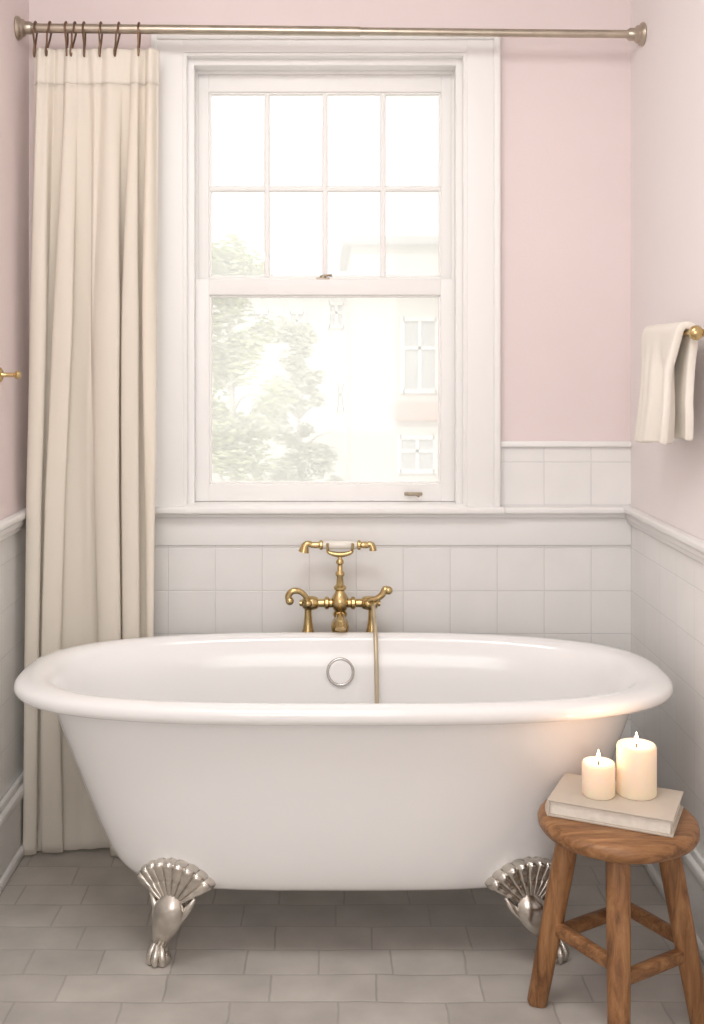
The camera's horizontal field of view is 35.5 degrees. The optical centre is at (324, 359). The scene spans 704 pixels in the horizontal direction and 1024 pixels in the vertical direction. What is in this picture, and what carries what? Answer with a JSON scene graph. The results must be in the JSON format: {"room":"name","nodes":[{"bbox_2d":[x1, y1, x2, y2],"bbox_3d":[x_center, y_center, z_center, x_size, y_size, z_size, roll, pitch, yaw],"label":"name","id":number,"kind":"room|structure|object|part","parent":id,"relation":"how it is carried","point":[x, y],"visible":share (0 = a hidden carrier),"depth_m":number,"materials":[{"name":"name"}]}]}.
{"room":"bathroom","nodes":[
{"label":"bathroom","id":0,"kind":"room"},
{"bbox_2d":[0,0,28,800],"bbox_3d":[-0.950,0.025,1.054,0.150,2.750,4.400,0,0,0],"label":"wall","id":1,"kind":"structure","parent":0,"point":[14,53],"depth_m":3.08,"materials":[{"name":"pink paint"}]},
{"bbox_2d":[0,367,20,381],"bbox_3d":[-0.846,0.040,2.954,0.059,0.040,0.040,0,0,0],"label":"robe hook","id":2,"kind":"object","parent":1,"relation":"attached to","point":[17,374],"visible":1,"depth_m":2.95,"materials":[{"name":"gold metal"}]},
{"bbox_3d":[-0.843,0.040,2.954,0.053,0.024,0.024,0,0,0],"label":"knob","id":3,"kind":"part","parent":2,"relation":"part of","materials":[{"name":"gold metal"}]},
{"bbox_2d":[0,771,23,893],"bbox_3d":[-0.861,1.292,1.054,0.028,0.215,4.400,0,0,0],"label":"baseboard","id":4,"kind":"structure","parent":1,"relation":"attached to","point":[11,804],"depth_m":3.00,"materials":[{"name":"white paint"}]},
{"bbox_2d":[0,508,25,540],"bbox_3d":[-0.860,0.458,1.054,0.030,0.055,4.400,0,0,0],"label":"trim","id":5,"kind":"structure","parent":1,"relation":"attached to","point":[15,522],"depth_m":3.01,"materials":[{"name":"white paint"}]},
{"bbox_2d":[14,15,646,46],"bbox_3d":[0.015,-0.934,3.124,1.780,0.086,0.068,0,0,0],"label":"curtain rod","id":6,"kind":"object","parent":1,"relation":"attached to","point":[22,28],"visible":0.98,"depth_m":3.11,"materials":[{"name":"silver metal"}]},
{"bbox_2d":[32,21,37,56],"bbox_3d":[-0.824,-0.912,3.124,0.010,0.103,0.043,0,0,0],"label":"curtain hook","id":7,"kind":"object","parent":6,"relation":"hanging from","point":[34,22],"visible":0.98,"depth_m":3.12,"materials":[{"name":"brown metal"}]},
{"bbox_2d":[45,21,51,56],"bbox_3d":[-0.785,-0.911,3.124,0.015,0.103,0.042,0,0,0],"label":"curtain hook","id":8,"kind":"object","parent":6,"relation":"hanging from","point":[47,44],"visible":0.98,"depth_m":3.11,"materials":[{"name":"brown metal"}]},
{"bbox_2d":[63,21,68,55],"bbox_3d":[-0.734,-0.911,3.124,0.009,0.103,0.042,0,0,0],"label":"curtain hook","id":9,"kind":"object","parent":6,"relation":"hanging from","point":[65,22],"visible":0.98,"depth_m":3.11,"materials":[{"name":"brown metal"}]},
{"bbox_2d":[69,21,76,56],"bbox_3d":[-0.716,-0.911,3.124,0.017,0.102,0.043,0,0,0],"label":"curtain hook","id":10,"kind":"object","parent":6,"relation":"hanging from","point":[74,22],"visible":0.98,"depth_m":3.12,"materials":[{"name":"brown metal"}]},
{"bbox_2d":[82,21,85,56],"bbox_3d":[-0.684,-0.911,3.124,0.006,0.102,0.043,0,0,0],"label":"curtain hook","id":11,"kind":"object","parent":6,"relation":"hanging from","point":[83,22],"visible":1,"depth_m":3.12,"materials":[{"name":"brown metal"}]},
{"bbox_2d":[23,48,158,856],"bbox_3d":[-0.655,0.255,3.131,0.410,2.278,0.090,0,0,0],"label":"shower curtain","id":12,"kind":"object","parent":6,"relation":"hanging from","point":[91,443],"visible":0.82,"depth_m":3.11,"materials":[{"name":"white fabric"}]},
{"bbox_2d":[98,21,102,56],"bbox_3d":[-0.638,-0.911,3.124,0.009,0.102,0.043,0,0,0],"label":"curtain hook","id":13,"kind":"object","parent":6,"relation":"hanging from","point":[100,22],"visible":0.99,"depth_m":3.12,"materials":[{"name":"brown metal"}]},
{"bbox_2d":[113,21,120,56],"bbox_3d":[-0.591,-0.910,3.124,0.018,0.101,0.042,0,0,0],"label":"curtain hook","id":14,"kind":"object","parent":6,"relation":"hanging from","point":[118,23],"visible":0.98,"depth_m":3.11,"materials":[{"name":"brown metal"}]},
{"bbox_2d":[137,22,140,55],"bbox_3d":[-0.528,-0.910,3.124,0.006,0.101,0.042,0,0,0],"label":"curtain hook","id":15,"kind":"object","parent":6,"relation":"hanging from","point":[138,23],"visible":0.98,"depth_m":3.11,"materials":[{"name":"brown metal"}]},
{"bbox_2d":[29,0,630,760],"bbox_3d":[0.015,0.025,3.329,2.080,2.750,0.150,0,0,0],"label":"wall","id":16,"kind":"structure","parent":0,"point":[566,102],"depth_m":3.25,"materials":[{"name":"pink paint"}]},
{"bbox_2d":[150,34,504,514],"bbox_3d":[0.007,-0.253,3.326,1.039,1.415,0.235,0,0,0],"label":"window","id":17,"kind":"structure","parent":16,"relation":"in","point":[464,73],"depth_m":3.27,"materials":[{"name":"white paint"}]},
{"bbox_3d":[0.000,-0.540,3.366,0.782,0.669,0.035,0,0,0],"label":"sash","id":18,"kind":"part","parent":17,"relation":"part of","materials":[{"name":"white paint"}]},
{"bbox_3d":[0.000,0.091,3.321,0.782,0.668,0.035,0,0,0],"label":"sash","id":19,"kind":"part","parent":17,"relation":"part of","materials":[{"name":"white paint"}]},
{"bbox_3d":[0.007,0.441,3.326,1.039,0.029,0.235,0,0,0],"label":"sill","id":20,"kind":"part","parent":17,"relation":"part of","materials":[{"name":"white paint"}]},
{"bbox_2d":[155,506,625,517],"bbox_3d":[0.015,0.449,3.237,1.780,0.034,0.034,0,0,0],"label":"trim","id":21,"kind":"structure","parent":16,"relation":"attached to","point":[510,511],"depth_m":3.24,"materials":[{"name":"white paint"}]},
{"bbox_2d":[154,518,630,544],"bbox_3d":[0.015,0.504,3.252,1.780,0.088,0.005,0,0,0],"label":"trim","id":22,"kind":"structure","parent":16,"relation":"attached to","point":[168,531],"depth_m":3.25,"materials":[{"name":"white paint"}]},
{"bbox_2d":[501,441,631,446],"bbox_3d":[0.015,0.248,3.248,1.780,0.018,0.012,0,0,0],"label":"trim","id":23,"kind":"structure","parent":16,"relation":"attached to","point":[503,443],"depth_m":3.24,"materials":[{"name":"white paint"}]},
{"bbox_2d":[0,848,703,1023],"bbox_3d":[0.015,1.460,1.054,2.080,0.120,4.700,0,0,0],"label":"floor","id":24,"kind":"structure","parent":0,"point":[76,925],"depth_m":2.57,"materials":[{"name":"grey tile"}]},
{"bbox_2d":[14,632,672,967],"bbox_3d":[0.044,1.079,2.742,1.594,0.641,0.692,0,0,0],"label":"bathtub","id":25,"kind":"object","parent":24,"relation":"on","point":[205,763],"visible":0.94,"depth_m":2.50,"materials":[{"name":"white ceramic"}]},
{"bbox_3d":[-0.362,1.300,2.526,0.129,0.196,0.064,0,0,40],"label":"leg","id":26,"kind":"part","parent":25,"relation":"part of","materials":[{"name":"silver metal"}]},
{"bbox_2d":[285,543,392,702],"bbox_3d":[0.039,0.962,3.002,0.308,0.875,0.388,0,0,0],"label":"faucet","id":27,"kind":"object","parent":25,"relation":"on","point":[339,601],"visible":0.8,"depth_m":3.15,"materials":[{"name":"gold metal"}]},
{"bbox_3d":[-0.075,0.680,3.147,0.080,0.061,0.026,0,0,-15],"label":"lever","id":28,"kind":"part","parent":27,"relation":"part of","materials":[{"name":"gold metal"}]},
{"bbox_2d":[298,540,376,552],"bbox_3d":[0.036,0.538,3.169,0.226,0.037,0.032,0,0,0],"label":"shower","id":29,"kind":"object","parent":27,"relation":"on","point":[304,548],"visible":1,"depth_m":3.16,"materials":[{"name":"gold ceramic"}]},
{"bbox_3d":[0.043,0.533,3.169,0.100,0.025,0.025,0,0,0],"label":"handle","id":30,"kind":"part","parent":29,"relation":"part of","materials":[{"name":"beige ceramic"}]},
{"bbox_3d":[0.043,0.744,3.099,0.033,0.058,0.140,0,0,0],"label":"spout","id":31,"kind":"part","parent":27,"relation":"part of","materials":[{"name":"gold metal"}]},
{"bbox_3d":[0.151,0.678,3.143,0.083,0.067,0.028,0,0,9],"label":"lever","id":32,"kind":"part","parent":27,"relation":"part of","materials":[{"name":"gold metal"}]},
{"bbox_3d":[0.042,0.852,3.007,0.068,0.068,0.022,0,0,0],"label":"overflow plate","id":33,"kind":"part","parent":25,"relation":"part of","materials":[{"name":"white ceramic"}]},
{"bbox_3d":[0.494,1.300,2.536,0.170,0.196,0.061,0,0,-31],"label":"leg","id":34,"kind":"part","parent":25,"relation":"part of","materials":[{"name":"silver metal"}]},
{"bbox_2d":[527,799,703,1023],"bbox_3d":[0.625,1.186,2.354,0.336,0.428,0.336,0,0,-43],"label":"stool","id":35,"kind":"object","parent":24,"relation":"on","point":[620,848],"visible":0.83,"depth_m":2.29,"materials":[{"name":"brown wood"}]},
{"bbox_3d":[0.498,1.200,2.386,0.115,0.400,0.049,0,0,14],"label":"leg","id":36,"kind":"part","parent":35,"relation":"part of","materials":[{"name":"brown wood"}]},
{"bbox_2d":[545,773,683,837],"bbox_3d":[0.624,0.954,2.367,0.263,0.036,0.168,0,0,25],"label":"book","id":37,"kind":"object","parent":35,"relation":"on","point":[660,815],"visible":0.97,"depth_m":2.31,"materials":[{"name":"beige paper"}]},
{"bbox_2d":[582,749,614,800],"bbox_3d":[0.589,0.887,2.369,0.070,0.098,0.070,0,0,0],"label":"candle","id":38,"kind":"object","parent":37,"relation":"on","point":[598,773],"visible":1,"depth_m":2.34,"materials":[{"name":"beige wax"}]},
{"bbox_2d":[616,732,656,800],"bbox_3d":[0.672,0.869,2.374,0.084,0.134,0.084,0,0,0],"label":"candle","id":39,"kind":"object","parent":37,"relation":"on","point":[636,758],"visible":1,"depth_m":2.34,"materials":[{"name":"beige wax"}]},
{"bbox_3d":[0.594,1.200,2.226,0.049,0.400,0.115,0,0,14],"label":"leg","id":40,"kind":"part","parent":35,"relation":"part of","materials":[{"name":"brown wood"}]},
{"bbox_3d":[0.627,0.991,2.353,0.336,0.038,0.336,0,0,0],"label":"seat","id":41,"kind":"part","parent":35,"relation":"part of","materials":[{"name":"brown wood"}]},
{"bbox_3d":[0.754,1.200,2.322,0.115,0.400,0.049,0,0,14],"label":"leg","id":42,"kind":"part","parent":35,"relation":"part of","materials":[{"name":"brown wood"}]},
{"bbox_2d":[631,0,703,856],"bbox_3d":[0.980,0.025,1.054,0.150,2.750,4.400,0,0,0],"label":"wall","id":43,"kind":"structure","parent":0,"point":[667,72],"depth_m":2.87,"materials":[{"name":"pink paint"}]},
{"bbox_2d":[622,506,703,564],"bbox_3d":[0.890,0.458,1.054,0.030,0.055,4.400,0,0,0],"label":"trim","id":44,"kind":"structure","parent":43,"relation":"attached to","point":[685,543],"depth_m":2.84,"materials":[{"name":"white paint"}]},
{"bbox_2d":[642,847,703,961],"bbox_3d":[0.891,1.292,1.054,0.028,0.215,4.400,0,0,0],"label":"baseboard","id":45,"kind":"structure","parent":43,"relation":"attached to","point":[693,862],"depth_m":2.63,"materials":[{"name":"white paint"}]},
{"bbox_2d":[683,325,703,339],"bbox_3d":[0.866,-0.062,2.684,0.078,0.050,0.400,0,0,0],"label":"towel rail","id":46,"kind":"object","parent":43,"relation":"attached to","point":[696,332],"visible":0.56,"depth_m":2.49,"materials":[{"name":"gold metal"}]},
{"bbox_2d":[634,321,697,444],"bbox_3d":[0.829,0.061,2.697,0.094,0.302,0.305,0,0,2],"label":"towel","id":47,"kind":"object","parent":46,"relation":"hanging from","point":[665,412],"visible":0.99,"depth_m":2.62,"materials":[{"name":"white fabric"}]},
{"label":"outside","id":48,"kind":"structure","parent":0,"visible":0},
{"bbox_3d":[0.000,7.500,43.554,120.000,0.200,79.400,0,0,0],"label":"ground","id":49,"kind":"structure","parent":48,"visible":0},
{"bbox_2d":[212,233,298,480],"bbox_3d":[-1.333,2.753,16.482,1.961,9.298,1.792,0,0,0],"label":"tree","id":50,"kind":"object","parent":49,"relation":"on","point":[224,366],"visible":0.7,"depth_m":16.19,"materials":[{"name":"green plant"}]},
{"bbox_2d":[212,298,345,480],"bbox_3d":[-3.133,2.424,41.254,8.120,9.953,8.600,0,0,0],"label":"building","id":51,"kind":"structure","parent":49,"relation":"on","point":[327,315],"depth_m":37.26,"materials":[{"name":"white"}]},
{"bbox_3d":[-2.151,-1.253,37.239,0.508,0.677,0.030,0,0,0],"label":"pane","id":52,"kind":"part","parent":51,"relation":"part of","materials":[{"name":"white glass"}]},
{"bbox_3d":[-0.948,-1.253,37.239,0.474,0.677,0.030,0,0,0],"label":"pane","id":53,"kind":"part","parent":51,"relation":"part of","materials":[{"name":"white glass"}]},
{"bbox_3d":[0.390,-1.524,37.239,0.508,0.745,0.030,0,0,0],"label":"pane","id":54,"kind":"part","parent":51,"relation":"part of","materials":[{"name":"white glass"}]},
{"bbox_3d":[0.525,1.236,37.239,0.237,0.779,0.030,0,0,0],"label":"pane","id":55,"kind":"part","parent":51,"relation":"part of","materials":[{"name":"white glass"}]},
{"bbox_2d":[251,316,343,480],"bbox_3d":[-0.561,3.292,20.137,1.821,8.221,1.625,0,0,5],"label":"tree","id":56,"kind":"object","parent":49,"relation":"on","point":[303,454],"visible":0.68,"depth_m":20.05,"materials":[{"name":"green plant"}]},
{"bbox_2d":[338,235,437,480],"bbox_3d":[4.392,2.111,32.254,7.897,10.578,8.600,0,0,0],"label":"building","id":57,"kind":"structure","parent":49,"relation":"on","point":[392,343],"depth_m":28.25,"materials":[{"name":"white paint"}]},
{"bbox_3d":[2.363,2.414,28.239,0.873,0.822,0.030,0,0,0],"label":"pane","id":58,"kind":"part","parent":57,"relation":"part of","materials":[{"name":"white glass"}]},
{"bbox_3d":[2.427,-0.128,28.239,0.848,1.798,0.030,0,0,0],"label":"pane","id":59,"kind":"part","parent":57,"relation":"part of","materials":[{"name":"white glass"}]}
]}

